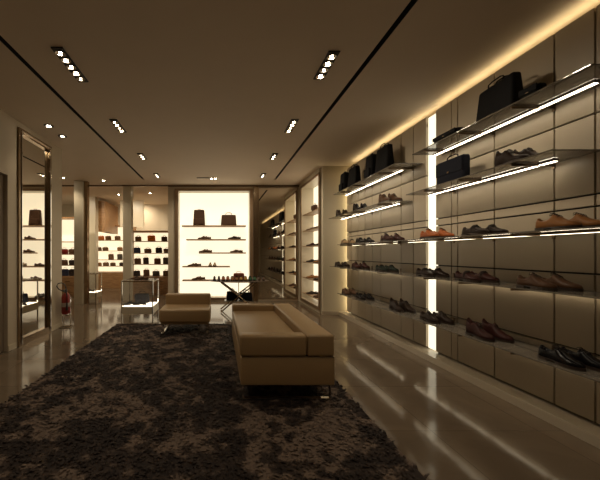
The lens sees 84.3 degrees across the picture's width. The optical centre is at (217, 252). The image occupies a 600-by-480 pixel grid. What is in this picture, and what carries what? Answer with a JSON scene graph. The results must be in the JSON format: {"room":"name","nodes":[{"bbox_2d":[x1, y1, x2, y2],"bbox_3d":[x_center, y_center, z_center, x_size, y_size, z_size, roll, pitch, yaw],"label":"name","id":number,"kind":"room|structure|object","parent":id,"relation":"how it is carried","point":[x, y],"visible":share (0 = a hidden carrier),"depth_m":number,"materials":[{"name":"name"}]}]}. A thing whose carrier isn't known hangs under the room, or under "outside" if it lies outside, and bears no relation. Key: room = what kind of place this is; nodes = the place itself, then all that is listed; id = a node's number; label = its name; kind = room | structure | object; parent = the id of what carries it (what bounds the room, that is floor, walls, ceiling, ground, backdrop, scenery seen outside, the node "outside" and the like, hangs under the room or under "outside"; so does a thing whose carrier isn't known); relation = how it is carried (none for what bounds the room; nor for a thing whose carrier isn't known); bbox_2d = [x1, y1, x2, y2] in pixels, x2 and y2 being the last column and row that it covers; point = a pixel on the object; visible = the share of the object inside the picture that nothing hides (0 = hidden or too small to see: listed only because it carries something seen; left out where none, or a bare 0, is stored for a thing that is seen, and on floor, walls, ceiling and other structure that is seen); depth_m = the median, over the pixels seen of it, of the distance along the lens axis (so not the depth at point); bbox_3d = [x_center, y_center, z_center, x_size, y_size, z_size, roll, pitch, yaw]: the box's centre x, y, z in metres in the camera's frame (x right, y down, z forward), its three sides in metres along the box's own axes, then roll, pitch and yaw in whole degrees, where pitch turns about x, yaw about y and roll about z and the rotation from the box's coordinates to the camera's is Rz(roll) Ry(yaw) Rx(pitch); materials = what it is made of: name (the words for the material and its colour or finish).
{"room":"shoe store","nodes":[
{"label":"shoe store","id":0,"kind":"room"},
{"bbox_2d":[0,109,61,351],"bbox_3d":[-3.270,-0.310,1.780,0.140,3.620,9.560,0,0,0],"label":"wall","id":1,"kind":"structure","parent":0,"point":[8,124],"depth_m":5.03,"materials":[{"name":"paint"}]},
{"bbox_2d":[0,174,3,351],"bbox_3d":[-3.260,0.152,4.385,0.080,2.675,0.960,0,0,0],"label":"door","id":2,"kind":"structure","parent":1,"relation":"in","point":[1,175],"depth_m":4.81,"materials":[{"name":"brown wood"}]},
{"bbox_2d":[17,127,51,346],"bbox_3d":[-3.217,-0.255,5.600,0.135,3.510,0.990,0,0,0],"label":"wall mirror","id":3,"kind":"object","parent":1,"relation":"attached to","point":[34,156],"visible":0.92,"depth_m":5.57,"materials":[{"name":"clear glass"}]},
{"bbox_2d":[8,322,61,351],"bbox_3d":[-3.194,1.455,1.780,0.012,0.090,9.560,0,0,0],"label":"baseboard","id":4,"kind":"structure","parent":1,"relation":"attached to","point":[11,346],"depth_m":5.04,"materials":[{"name":"paint"}]},
{"bbox_2d":[74,181,83,303],"bbox_3d":[-4.095,-0.310,9.505,0.250,3.620,0.250,0,0,0],"label":"wall column","id":5,"kind":"structure","parent":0,"point":[78,185],"depth_m":9.38,"materials":[{"name":"paint"}]},
{"bbox_2d":[84,181,88,303],"bbox_3d":[-3.913,-0.310,9.525,0.105,3.620,0.150,0,0,0],"label":"trim","id":6,"kind":"structure","parent":5,"relation":"attached to","point":[86,183],"depth_m":9.45,"materials":[{"name":"brown metal"}]},
{"bbox_2d":[89,196,97,290],"bbox_3d":[-4.775,-0.310,12.150,0.350,3.620,0.300,0,0,0],"label":"wall column","id":7,"kind":"structure","parent":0,"point":[93,201],"depth_m":12.00,"materials":[{"name":"paint"}]},
{"bbox_2d":[98,201,117,233],"bbox_3d":[-4.475,-1.410,13.100,0.250,1.180,1.600,0,0,0],"label":"wall","id":8,"kind":"structure","parent":0,"point":[107,212],"depth_m":12.60,"materials":[{"name":"brown wood"}]},
{"bbox_2d":[62,205,167,275],"bbox_3d":[-5.150,-0.310,12.300,7.700,3.620,3.600,0,0,0],"label":"wall","id":9,"kind":"structure","parent":0,"point":[155,216],"depth_m":14.00,"materials":[{"name":"paint"}]},
{"bbox_2d":[123,186,132,300],"bbox_3d":[-2.845,-0.310,10.125,0.250,3.620,0.250,0,0,0],"label":"wall column","id":10,"kind":"structure","parent":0,"point":[127,190],"depth_m":10.00,"materials":[{"name":"paint"}]},
{"bbox_2d":[120,200,143,226],"bbox_3d":[-3.475,-1.585,12.950,0.950,1.070,0.100,0,0,0],"label":"wall partition","id":11,"kind":"structure","parent":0,"point":[138,205],"depth_m":12.90,"materials":[{"name":"paint"}]},
{"bbox_2d":[168,187,298,300],"bbox_3d":[0.520,-0.310,10.250,4.160,3.620,0.500,0,0,0],"label":"wall","id":12,"kind":"structure","parent":0,"point":[171,190],"depth_m":10.00,"materials":[{"name":"paint"}]},
{"bbox_2d":[62,185,298,186],"bbox_3d":[-3.235,-2.092,10.010,11.530,0.054,0.080,0,0,0],"label":"trim","id":13,"kind":"structure","parent":12,"relation":"attached to","point":[62,185],"depth_m":9.97,"materials":[{"name":"brown metal"}]},
{"bbox_2d":[178,191,249,297],"bbox_3d":[-0.125,-0.275,10.180,2.250,3.350,0.360,0,0,0],"label":"lining","id":14,"kind":"object","parent":12,"relation":"attached to","point":[179,192],"visible":0.64,"depth_m":10.08,"materials":[{"name":"paint"}]},
{"bbox_2d":[182,225,245,226],"bbox_3d":[-0.130,-0.849,10.180,2.020,0.042,0.300,0,0,0],"label":"display shelf","id":15,"kind":"object","parent":14,"relation":"attached to","point":[182,225],"visible":1,"depth_m":10.03,"materials":[{"name":"wood"}]},
{"bbox_2d":[193,209,204,224],"bbox_3d":[-0.600,-1.139,10.203,0.380,0.536,0.237,0,0,0],"label":"handbag","id":16,"kind":"object","parent":15,"relation":"on","point":[199,215],"visible":0.9,"depth_m":10.13,"materials":[{"name":"brown"}]},
{"bbox_2d":[221,212,236,224],"bbox_3d":[0.340,-1.079,10.200,0.496,0.416,0.194,0,0,0],"label":"handbag","id":17,"kind":"object","parent":15,"relation":"on","point":[225,219],"visible":0.85,"depth_m":10.12,"materials":[{"name":"brown"}]},
{"bbox_2d":[180,193,248,295],"bbox_3d":[-0.125,-0.275,10.370,2.244,3.344,0.020,0,0,0],"label":"light panel","id":18,"kind":"object","parent":14,"relation":"attached to","point":[214,205],"visible":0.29,"depth_m":10.36,"materials":[{"name":"beige plastic"}]},
{"bbox_2d":[186,239,245,240],"bbox_3d":[-0.060,-0.419,10.180,1.880,0.042,0.300,0,0,0],"label":"display shelf","id":19,"kind":"object","parent":14,"relation":"attached to","point":[186,239],"visible":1,"depth_m":10.03,"materials":[{"name":"wood"}]},
{"bbox_2d":[199,252,245,253],"bbox_3d":[0.140,0.001,10.180,1.480,0.042,0.300,0,0,0],"label":"display shelf","id":20,"kind":"object","parent":14,"relation":"attached to","point":[199,252],"visible":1,"depth_m":10.03,"materials":[{"name":"wood"}]},
{"bbox_2d":[175,189,252,299],"bbox_3d":[-0.125,-0.275,9.990,2.450,3.470,0.020,0,0,0],"label":"trim","id":21,"kind":"structure","parent":12,"relation":"attached to","point":[176,190],"depth_m":9.98,"materials":[{"name":"brown metal"}]},
{"bbox_2d":[253,187,257,300],"bbox_3d":[1.180,-0.282,9.999,0.140,3.564,0.059,0,0,0],"label":"trim","id":22,"kind":"structure","parent":12,"relation":"attached to","point":[255,189],"depth_m":9.97,"materials":[{"name":"brown metal"}]},
{"bbox_2d":[258,187,297,298],"bbox_3d":[1.880,-0.310,10.017,1.240,3.484,0.022,0,0,0],"label":"wall mirror","id":23,"kind":"object","parent":12,"relation":"attached to","point":[277,206],"visible":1,"depth_m":10.02,"materials":[{"name":"clear glass"}]},
{"bbox_2d":[0,0,599,204],"bbox_3d":[-2.790,-2.170,5.700,12.420,0.100,17.400,0,0,0],"label":"ceiling","id":24,"kind":"structure","parent":0,"point":[198,88],"depth_m":3.82,"materials":[{"name":"paint"}]},
{"bbox_2d":[51,47,88,81],"bbox_3d":[-1.660,-2.106,3.620,0.124,0.028,0.665,0,0,0],"label":"recessed light","id":25,"kind":"object","parent":24,"relation":"in","point":[60,52],"visible":1,"depth_m":3.56,"materials":[{"name":"black"}]},
{"bbox_2d":[0,36,142,178],"bbox_3d":[-2.150,-2.192,3.140,0.120,0.136,12.280,0,0,0],"label":"trim","id":26,"kind":"structure","parent":24,"relation":"attached to","point":[2,40],"depth_m":4.21,"materials":[{"name":"black metal"}]},
{"bbox_2d":[109,119,126,132],"bbox_3d":[-1.660,-2.106,5.330,0.124,0.028,0.540,0,0,0],"label":"recessed light","id":27,"kind":"object","parent":24,"relation":"in","point":[115,122],"visible":1,"depth_m":5.29,"materials":[{"name":"black"}]},
{"bbox_2d":[284,119,298,132],"bbox_3d":[1.220,-2.106,5.330,0.124,0.028,0.540,0,0,0],"label":"recessed light","id":28,"kind":"object","parent":24,"relation":"in","point":[293,122],"visible":1,"depth_m":5.28,"materials":[{"name":"black"}]},
{"bbox_2d":[313,51,339,79],"bbox_3d":[1.220,-2.106,3.620,0.124,0.028,0.540,0,0,0],"label":"recessed light","id":29,"kind":"object","parent":24,"relation":"in","point":[331,56],"visible":1,"depth_m":3.58,"materials":[{"name":"black"}]},
{"bbox_2d":[276,0,417,178],"bbox_3d":[1.650,-2.192,3.140,0.120,0.136,12.280,0,0,0],"label":"trim","id":30,"kind":"structure","parent":24,"relation":"attached to","point":[411,4],"depth_m":3.70,"materials":[{"name":"black metal"}]},
{"bbox_2d":[0,289,599,479],"bbox_3d":[-2.700,1.560,5.700,12.600,0.120,17.400,0,0,0],"label":"floor","id":31,"kind":"structure","parent":0,"point":[451,427],"depth_m":3.25,"materials":[{"name":"stone"}]},
{"bbox_2d":[56,282,73,327],"bbox_3d":[-3.070,1.042,6.419,0.233,0.915,0.300,0,0,0],"label":"fire extinguisher","id":32,"kind":"object","parent":31,"relation":"on","point":[66,298],"visible":1,"depth_m":6.40,"materials":[{"name":"red"}]},
{"bbox_2d":[62,217,73,296],"bbox_3d":[-5.730,0.130,11.182,1.840,2.740,0.435,0,0,0],"label":"shelving","id":33,"kind":"object","parent":31,"relation":"on","point":[67,222],"visible":0.1,"depth_m":11.37,"materials":[{"name":"beige"}]},
{"bbox_2d":[89,273,101,300],"bbox_3d":[-4.020,1.065,10.150,0.520,0.870,0.520,0,0,0],"label":"display case","id":34,"kind":"object","parent":31,"relation":"on","point":[95,294],"visible":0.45,"depth_m":9.94,"materials":[{"name":"silver metal"}]},
{"bbox_2d":[89,291,101,297],"bbox_3d":[-4.020,1.305,10.150,0.496,0.170,0.496,0,0,0],"label":"tray","id":35,"kind":"object","parent":34,"relation":"on","point":[95,294],"depth_m":9.93,"materials":[{"name":"white"}]},
{"bbox_2d":[98,225,135,288],"bbox_3d":[-4.460,0.160,13.725,1.780,2.680,0.450,0,0,0],"label":"shelving","id":36,"kind":"object","parent":31,"relation":"on","point":[110,280],"visible":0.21,"depth_m":13.92,"materials":[{"name":"beige"}]},
{"bbox_2d":[121,279,158,321],"bbox_3d":[-1.770,1.050,7.330,0.720,0.900,0.680,0,0,0],"label":"display case","id":37,"kind":"object","parent":31,"relation":"on","point":[152,307],"visible":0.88,"depth_m":7.00,"materials":[{"name":"clear glass"}]},
{"bbox_2d":[122,302,157,313],"bbox_3d":[-1.770,1.255,7.330,0.696,0.170,0.656,0,0,0],"label":"tray","id":38,"kind":"object","parent":37,"relation":"on","point":[150,308],"depth_m":7.00,"materials":[{"name":"white"}]},
{"bbox_2d":[135,291,149,302],"bbox_3d":[-1.780,1.029,7.516,0.335,0.279,0.145,0,0,0],"label":"handbag","id":39,"kind":"object","parent":37,"relation":"on","point":[144,297],"visible":0.89,"depth_m":7.45,"materials":[{"name":"black"}]},
{"bbox_2d":[133,231,167,294],"bbox_3d":[-2.380,0.350,11.633,1.540,2.300,0.435,0,0,0],"label":"shelving","id":40,"kind":"object","parent":31,"relation":"on","point":[163,280],"visible":0.59,"depth_m":11.82,"materials":[{"name":"beige"}]},
{"bbox_2d":[0,323,429,479],"bbox_3d":[-0.372,1.484,2.849,3.625,0.031,7.785,0,0,0],"label":"rug","id":41,"kind":"object","parent":31,"relation":"on","point":[137,401],"visible":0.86,"depth_m":2.78,"materials":[{"name":"brown carpet"}]},
{"bbox_2d":[159,293,210,333],"bbox_3d":[-0.605,1.145,6.190,0.934,0.641,0.840,0,0,0],"label":"armchair","id":42,"kind":"object","parent":41,"relation":"on","point":[179,308],"visible":1,"depth_m":5.90,"materials":[{"name":"beige leather"}]},
{"bbox_2d":[159,304,210,321],"bbox_3d":[-0.605,1.143,6.095,0.934,0.235,0.650,0,0,0],"label":"seat cushion","id":43,"kind":"object","parent":42,"relation":"on","point":[169,312],"depth_m":5.77,"materials":[{"name":"beige leather"}]},
{"bbox_2d":[232,304,334,398],"bbox_3d":[0.686,1.138,4.159,0.938,0.656,2.006,0,0,0],"label":"sofa","id":44,"kind":"object","parent":41,"relation":"on","point":[274,344],"visible":1,"depth_m":3.16,"materials":[{"name":"beige leather"}]},
{"bbox_2d":[233,311,292,343],"bbox_3d":[0.553,0.964,4.155,0.656,0.128,1.662,0,0,0],"label":"seat cushion","id":45,"kind":"object","parent":44,"relation":"on","point":[243,321],"depth_m":4.14,"materials":[{"name":"beige leather"}]},
{"bbox_2d":[209,279,268,312],"bbox_3d":[0.530,1.099,8.200,1.550,0.799,0.852,0,0,0],"label":"display table","id":46,"kind":"object","parent":31,"relation":"on","point":[225,281],"visible":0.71,"depth_m":8.00,"materials":[{"name":"brown"}]},
{"bbox_2d":[226,288,237,300],"bbox_3d":[0.360,1.056,8.190,0.296,0.296,0.252,0,0,0],"label":"handbag","id":47,"kind":"object","parent":46,"relation":"on","point":[230,296],"visible":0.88,"depth_m":8.09,"materials":[{"name":"black"}]},
{"bbox_2d":[225,299,252,301],"bbox_3d":[0.530,1.215,8.200,0.720,0.020,0.340,0,0,0],"label":"shelf","id":48,"kind":"object","parent":46,"relation":"attached to","point":[238,300],"depth_m":8.03,"materials":[{"name":"clear glass"}]},
{"bbox_2d":[239,289,252,300],"bbox_3d":[0.710,1.071,8.190,0.335,0.266,0.250,0,0,0],"label":"handbag","id":49,"kind":"object","parent":46,"relation":"on","point":[247,296],"visible":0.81,"depth_m":8.09,"materials":[{"name":"black"}]},
{"bbox_2d":[299,168,320,312],"bbox_3d":[2.780,-0.310,9.005,0.500,3.620,2.050,0,0,0],"label":"wall niche","id":50,"kind":"object","parent":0,"point":[308,190],"visible":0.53,"depth_m":9.68,"materials":[{"name":"paint"}]},
{"bbox_2d":[300,172,319,310],"bbox_3d":[2.520,-0.290,8.850,0.020,3.440,1.820,0,0,0],"label":"trim","id":51,"kind":"structure","parent":50,"relation":"attached to","point":[317,174],"depth_m":8.32,"materials":[{"name":"brown metal"}]},
{"bbox_2d":[302,209,317,215],"bbox_3d":[2.710,-1.129,8.850,0.320,0.022,1.620,0,0,0],"label":"display shelf","id":52,"kind":"object","parent":50,"relation":"attached to","point":[314,212],"visible":0.52,"depth_m":9.06,"materials":[{"name":"wood"}]},
{"bbox_2d":[314,186,317,291],"bbox_3d":[2.900,-0.300,8.850,0.020,3.294,1.654,0,0,0],"label":"light panel","id":53,"kind":"object","parent":50,"relation":"attached to","point":[315,188],"visible":0.14,"depth_m":9.39,"materials":[{"name":"beige plastic"}]},
{"bbox_2d":[321,166,350,314],"bbox_3d":[3.055,-0.310,7.890,0.990,3.620,0.180,0,0,0],"label":"wall column","id":54,"kind":"structure","parent":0,"point":[333,279],"depth_m":7.80,"materials":[{"name":"paint"}]},
{"bbox_2d":[322,311,337,314],"bbox_3d":[2.725,1.458,7.782,0.390,0.085,0.035,0,0,0],"label":"baseboard","id":55,"kind":"structure","parent":54,"relation":"attached to","point":[323,312],"depth_m":7.76,"materials":[{"name":"stone"}]},
{"bbox_2d":[348,112,599,424],"bbox_3d":[3.163,-0.307,2.345,0.054,3.435,10.690,0,0,0],"label":"wall","id":56,"kind":"structure","parent":0,"point":[598,112],"depth_m":3.44,"materials":[{"name":"black"}]},
{"bbox_2d":[428,114,437,350],"bbox_3d":[3.140,-0.300,4.660,0.040,3.400,0.170,0,0,0],"label":"light strip","id":57,"kind":"object","parent":56,"relation":"attached to","point":[432,218],"visible":0.57,"depth_m":4.65,"materials":[{"name":"white plastic"}]},
{"bbox_2d":[347,4,599,423],"bbox_3d":[3.118,-0.315,2.350,0.035,3.413,10.683,0,0,0],"label":"wall panels","id":58,"kind":"object","parent":56,"relation":"attached to","point":[571,321],"visible":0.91,"depth_m":3.38,"materials":[{"name":"leather"}]},
{"bbox_2d":[337,291,388,308],"bbox_3d":[2.890,0.905,6.195,0.420,0.110,2.010,0,0,0],"label":"glass shelf","id":59,"kind":"object","parent":58,"relation":"attached to","point":[377,303],"visible":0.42,"depth_m":5.82,"materials":[{"name":"brown"}]},
{"bbox_2d":[355,293,365,299],"bbox_3d":[2.783,0.842,6.255,0.121,0.116,0.345,0,0,2],"label":"shoe","id":60,"kind":"object","parent":59,"relation":"on","point":[359,296],"visible":1,"depth_m":6.20,"materials":[{"name":"black leather"}]},
{"bbox_2d":[363,293,374,300],"bbox_3d":[2.923,0.842,6.205,0.121,0.116,0.345,0,0,-3],"label":"shoe","id":61,"kind":"object","parent":59,"relation":"on","point":[367,296],"visible":0.96,"depth_m":6.15,"materials":[{"name":"black leather"}]},
{"bbox_2d":[330,266,400,273],"bbox_3d":[2.890,0.318,6.445,0.420,0.110,2.510,0,0,0],"label":"glass shelf","id":62,"kind":"object","parent":58,"relation":"attached to","point":[371,269],"visible":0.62,"depth_m":6.07,"materials":[{"name":"brown"}]},
{"bbox_2d":[359,261,369,268],"bbox_3d":[2.923,0.241,6.396,0.121,0.142,0.345,0,0,-3],"label":"shoe","id":63,"kind":"object","parent":62,"relation":"on","point":[363,265],"visible":0.92,"depth_m":6.34,"materials":[{"name":"red leather"}]},
{"bbox_2d":[375,265,387,271],"bbox_3d":[2.783,0.255,5.447,0.121,0.116,0.345,0,0,2],"label":"shoe","id":64,"kind":"object","parent":62,"relation":"on","point":[380,268],"visible":1,"depth_m":5.39,"materials":[{"name":"black leather"}]},
{"bbox_2d":[385,265,398,271],"bbox_3d":[2.923,0.255,5.397,0.121,0.116,0.345,0,0,-3],"label":"shoe","id":65,"kind":"object","parent":62,"relation":"on","point":[391,268],"visible":0.87,"depth_m":5.33,"materials":[{"name":"black leather"}]},
{"bbox_2d":[338,241,400,246],"bbox_3d":[2.890,-0.185,6.195,0.420,0.110,2.010,0,0,0],"label":"glass shelf","id":66,"kind":"object","parent":58,"relation":"attached to","point":[380,242],"visible":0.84,"depth_m":6.00,"materials":[{"name":"brown"}]},
{"bbox_2d":[380,233,393,240],"bbox_3d":[2.783,-0.262,5.276,0.121,0.142,0.345,0,0,2],"label":"shoe","id":67,"kind":"object","parent":66,"relation":"on","point":[386,237],"visible":0.96,"depth_m":5.22,"materials":[{"name":"red leather"}]},
{"bbox_2d":[390,233,404,240],"bbox_3d":[2.923,-0.262,5.226,0.121,0.142,0.345,0,0,-3],"label":"shoe","id":68,"kind":"object","parent":66,"relation":"on","point":[396,236],"visible":0.72,"depth_m":5.18,"materials":[{"name":"red leather"}]},
{"bbox_2d":[329,201,411,219],"bbox_3d":[2.890,-0.830,6.435,0.420,0.110,2.670,0,0,0],"label":"glass shelf","id":69,"kind":"object","parent":58,"relation":"attached to","point":[385,204],"visible":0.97,"depth_m":5.99,"materials":[{"name":"brown"}]},
{"bbox_2d":[378,194,391,202],"bbox_3d":[2.783,-0.927,5.343,0.121,0.183,0.345,0,0,2],"label":"shoe","id":70,"kind":"object","parent":69,"relation":"on","point":[383,197],"visible":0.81,"depth_m":5.33,"materials":[{"name":"brown leather"}]},
{"bbox_2d":[388,193,402,200],"bbox_3d":[2.923,-0.927,5.293,0.121,0.183,0.345,0,0,-3],"label":"shoe","id":71,"kind":"object","parent":69,"relation":"on","point":[393,196],"visible":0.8,"depth_m":5.26,"materials":[{"name":"brown leather"}]},
{"bbox_2d":[333,163,422,194],"bbox_3d":[2.890,-1.358,6.150,0.420,0.110,2.620,0,0,0],"label":"glass shelf","id":72,"kind":"object","parent":58,"relation":"attached to","point":[395,169],"visible":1,"depth_m":5.69,"materials":[{"name":"brown"}]},
{"bbox_2d":[339,171,348,190],"bbox_3d":[2.853,-1.597,7.200,0.217,0.466,0.280,0,0,0],"label":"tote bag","id":73,"kind":"object","parent":72,"relation":"on","point":[343,184],"visible":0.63,"depth_m":7.09,"materials":[{"name":"black"}]},
{"bbox_2d":[347,164,360,186],"bbox_3d":[2.860,-1.610,6.720,0.152,0.493,0.397,0,0,0],"label":"tote bag","id":74,"kind":"object","parent":72,"relation":"on","point":[354,176],"visible":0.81,"depth_m":6.59,"materials":[{"name":"black"}]},
{"bbox_2d":[364,153,376,177],"bbox_3d":[2.853,-1.602,5.930,0.227,0.476,0.280,0,0,0],"label":"handbag","id":75,"kind":"object","parent":72,"relation":"on","point":[369,170],"visible":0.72,"depth_m":5.83,"materials":[{"name":"black"}]},
{"bbox_2d":[375,143,393,172],"bbox_3d":[2.860,-1.621,5.500,0.152,0.515,0.417,0,0,0],"label":"tote bag","id":76,"kind":"object","parent":72,"relation":"on","point":[384,157],"visible":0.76,"depth_m":5.39,"materials":[{"name":"black leather"}]},
{"bbox_2d":[384,309,599,382],"bbox_3d":[2.890,0.905,3.385,0.420,0.110,3.570,0,0,0],"label":"glass shelf","id":77,"kind":"object","parent":58,"relation":"attached to","point":[530,351],"visible":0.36,"depth_m":3.08,"materials":[{"name":"brown"}]},
{"bbox_2d":[389,298,403,312],"bbox_3d":[2.783,0.808,4.993,0.121,0.183,0.345,0,0,2],"label":"shoe","id":78,"kind":"object","parent":77,"relation":"on","point":[393,305],"visible":1,"depth_m":4.97,"materials":[{"name":"black leather"}]},
{"bbox_2d":[399,298,415,312],"bbox_3d":[2.923,0.808,4.943,0.121,0.183,0.345,0,0,-3],"label":"shoe","id":79,"kind":"object","parent":77,"relation":"on","point":[405,305],"visible":0.94,"depth_m":4.92,"materials":[{"name":"black leather"}]},
{"bbox_2d":[420,310,439,323],"bbox_3d":[2.783,0.829,4.209,0.121,0.142,0.345,0,0,2],"label":"shoe","id":80,"kind":"object","parent":77,"relation":"on","point":[428,316],"visible":1,"depth_m":4.17,"materials":[{"name":"black leather"}]},
{"bbox_2d":[432,311,454,324],"bbox_3d":[2.923,0.829,4.159,0.121,0.142,0.345,0,0,-3],"label":"shoe","id":81,"kind":"object","parent":77,"relation":"on","point":[443,318],"visible":0.93,"depth_m":4.10,"materials":[{"name":"black leather"}]},
{"bbox_2d":[465,317,494,341],"bbox_3d":[2.783,0.808,3.403,0.121,0.183,0.345,0,0,2],"label":"shoe","id":82,"kind":"object","parent":77,"relation":"on","point":[472,328],"visible":1,"depth_m":3.39,"materials":[{"name":"red leather"}]},
{"bbox_2d":[481,318,513,342],"bbox_3d":[2.923,0.808,3.353,0.121,0.183,0.345,0,0,-3],"label":"shoe","id":83,"kind":"object","parent":77,"relation":"on","point":[493,329],"visible":0.88,"depth_m":3.33,"materials":[{"name":"red leather"}]},
{"bbox_2d":[537,345,586,371],"bbox_3d":[2.783,0.829,2.596,0.121,0.142,0.345,0,0,2],"label":"shoe","id":84,"kind":"object","parent":77,"relation":"on","point":[561,358],"visible":1,"depth_m":2.57,"materials":[{"name":"black leather"}]},
{"bbox_2d":[561,347,599,371],"bbox_3d":[2.923,0.829,2.546,0.121,0.142,0.345,0,0,-3],"label":"shoe","id":85,"kind":"object","parent":77,"relation":"on","point":[591,362],"visible":0.79,"depth_m":2.52,"materials":[{"name":"black leather"}]},
{"bbox_2d":[384,226,599,242],"bbox_3d":[2.890,-0.185,3.385,0.420,0.110,3.570,0,0,0],"label":"glass shelf","id":86,"kind":"object","parent":58,"relation":"attached to","point":[594,229],"visible":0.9,"depth_m":2.94,"materials":[{"name":"brown"}]},
{"bbox_2d":[420,228,439,238],"bbox_3d":[2.783,-0.262,4.209,0.121,0.142,0.345,0,0,2],"label":"shoe","id":87,"kind":"object","parent":86,"relation":"on","point":[428,233],"visible":0.95,"depth_m":4.17,"materials":[{"name":"brown leather"}]},
{"bbox_2d":[433,228,454,236],"bbox_3d":[2.923,-0.262,4.159,0.121,0.142,0.345,0,0,-3],"label":"shoe","id":88,"kind":"object","parent":86,"relation":"on","point":[442,232],"visible":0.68,"depth_m":4.10,"materials":[{"name":"brown leather"}]},
{"bbox_2d":[461,224,489,235],"bbox_3d":[2.783,-0.248,3.461,0.121,0.116,0.345,0,0,2],"label":"shoe","id":89,"kind":"object","parent":86,"relation":"on","point":[474,229],"visible":0.93,"depth_m":3.43,"materials":[{"name":"black leather"}]},
{"bbox_2d":[480,224,508,233],"bbox_3d":[2.923,-0.248,3.412,0.121,0.116,0.345,0,0,-3],"label":"shoe","id":90,"kind":"object","parent":86,"relation":"on","point":[492,228],"visible":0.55,"depth_m":3.35,"materials":[{"name":"black leather"}]},
{"bbox_2d":[534,213,582,230],"bbox_3d":[2.783,-0.262,2.622,0.121,0.142,0.345,0,0,2],"label":"shoe","id":91,"kind":"object","parent":86,"relation":"on","point":[555,221],"visible":0.96,"depth_m":2.60,"materials":[{"name":"brown leather"}]},
{"bbox_2d":[569,212,599,226],"bbox_3d":[2.923,-0.262,2.572,0.121,0.142,0.345,0,0,-3],"label":"shoe","id":92,"kind":"object","parent":86,"relation":"on","point":[586,221],"visible":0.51,"depth_m":2.52,"materials":[{"name":"brown leather"}]},
{"bbox_2d":[384,272,599,298],"bbox_3d":[2.890,0.318,3.385,0.420,0.110,3.570,0,0,0],"label":"glass shelf","id":93,"kind":"object","parent":58,"relation":"attached to","point":[587,294],"visible":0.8,"depth_m":3.02,"materials":[{"name":"brown"}]},
{"bbox_2d":[416,268,435,276],"bbox_3d":[2.783,0.255,4.296,0.121,0.116,0.345,0,0,2],"label":"shoe","id":94,"kind":"object","parent":93,"relation":"on","point":[424,272],"visible":1,"depth_m":4.25,"materials":[{"name":"black leather"}]},
{"bbox_2d":[429,268,449,277],"bbox_3d":[2.923,0.255,4.246,0.121,0.116,0.345,0,0,-3],"label":"shoe","id":95,"kind":"object","parent":93,"relation":"on","point":[438,272],"visible":0.85,"depth_m":4.18,"materials":[{"name":"black leather"}]},
{"bbox_2d":[454,271,481,281],"bbox_3d":[2.783,0.255,3.568,0.121,0.116,0.345,0,0,2],"label":"shoe","id":96,"kind":"object","parent":93,"relation":"on","point":[467,276],"visible":0.98,"depth_m":3.53,"materials":[{"name":"red leather"}]},
{"bbox_2d":[471,271,499,282],"bbox_3d":[2.923,0.255,3.518,0.121,0.116,0.345,0,0,-3],"label":"shoe","id":97,"kind":"object","parent":93,"relation":"on","point":[485,277],"visible":0.8,"depth_m":3.45,"materials":[{"name":"red leather"}]},
{"bbox_2d":[516,272,557,290],"bbox_3d":[2.783,0.241,2.798,0.121,0.142,0.345,0,0,2],"label":"shoe","id":98,"kind":"object","parent":93,"relation":"on","point":[534,281],"visible":1,"depth_m":2.77,"materials":[{"name":"brown leather"}]},
{"bbox_2d":[539,273,583,291],"bbox_3d":[2.923,0.241,2.748,0.121,0.142,0.345,0,0,-3],"label":"shoe","id":99,"kind":"object","parent":93,"relation":"on","point":[563,284],"visible":0.69,"depth_m":2.67,"materials":[{"name":"brown leather"}]},
{"bbox_2d":[406,149,599,195],"bbox_3d":[2.890,-0.830,3.570,0.420,0.110,2.000,0,0,0],"label":"glass shelf","id":100,"kind":"object","parent":58,"relation":"attached to","point":[551,157],"visible":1,"depth_m":3.12,"materials":[{"name":"brown"}]},
{"bbox_2d":[436,154,469,184],"bbox_3d":[2.874,-1.022,3.930,0.112,0.371,0.460,0,0,0],"label":"briefcase","id":101,"kind":"object","parent":100,"relation":"on","point":[459,166],"visible":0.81,"depth_m":3.85,"materials":[{"name":"black leather"}]},
{"bbox_2d":[494,149,529,166],"bbox_3d":[2.783,-0.927,3.032,0.121,0.183,0.345,0,0,2],"label":"shoe","id":102,"kind":"object","parent":100,"relation":"on","point":[507,156],"visible":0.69,"depth_m":3.05,"materials":[{"name":"black leather"}]},
{"bbox_2d":[513,147,537,155],"bbox_3d":[2.923,-0.927,2.982,0.121,0.183,0.345,0,0,-3],"label":"shoe","id":103,"kind":"object","parent":100,"relation":"on","point":[528,150],"visible":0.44,"depth_m":3.00,"materials":[{"name":"black leather"}]},
{"bbox_2d":[412,64,599,155],"bbox_3d":[2.890,-1.358,3.360,0.420,0.110,2.120,0,0,0],"label":"glass shelf","id":104,"kind":"object","parent":58,"relation":"attached to","point":[585,79],"visible":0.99,"depth_m":2.95,"materials":[{"name":"brown"}]},
{"bbox_2d":[432,127,464,142],"bbox_3d":[2.782,-1.406,3.841,0.148,0.085,0.438,0,0,0],"label":"clutch bag","id":105,"kind":"object","parent":104,"relation":"on","point":[455,129],"visible":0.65,"depth_m":3.80,"materials":[{"name":"black"}]},
{"bbox_2d":[476,72,522,121],"bbox_3d":[2.860,-1.572,3.260,0.140,0.415,0.496,0,0,5],"label":"tote bag","id":106,"kind":"object","parent":104,"relation":"on","point":[505,92],"visible":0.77,"depth_m":3.18,"materials":[{"name":"black leather"}]},
{"bbox_2d":[519,82,546,98],"bbox_3d":[2.783,-1.418,2.811,0.109,0.109,0.219,0,0,0],"label":"clutch bag","id":107,"kind":"object","parent":104,"relation":"on","point":[536,86],"visible":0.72,"depth_m":2.79,"materials":[{"name":"black"}]},
{"bbox_3d":[3.340,-0.360,2.400,0.420,3.720,10.800,0,0,0],"label":"wall","id":108,"kind":"structure","parent":0,"visible":0},
{"bbox_2d":[339,311,599,448],"bbox_3d":[3.055,1.458,2.375,0.270,0.085,10.750,0,0,0],"label":"baseboard","id":109,"kind":"structure","parent":108,"relation":"attached to","point":[580,427],"depth_m":3.37,"materials":[{"name":"stone"}]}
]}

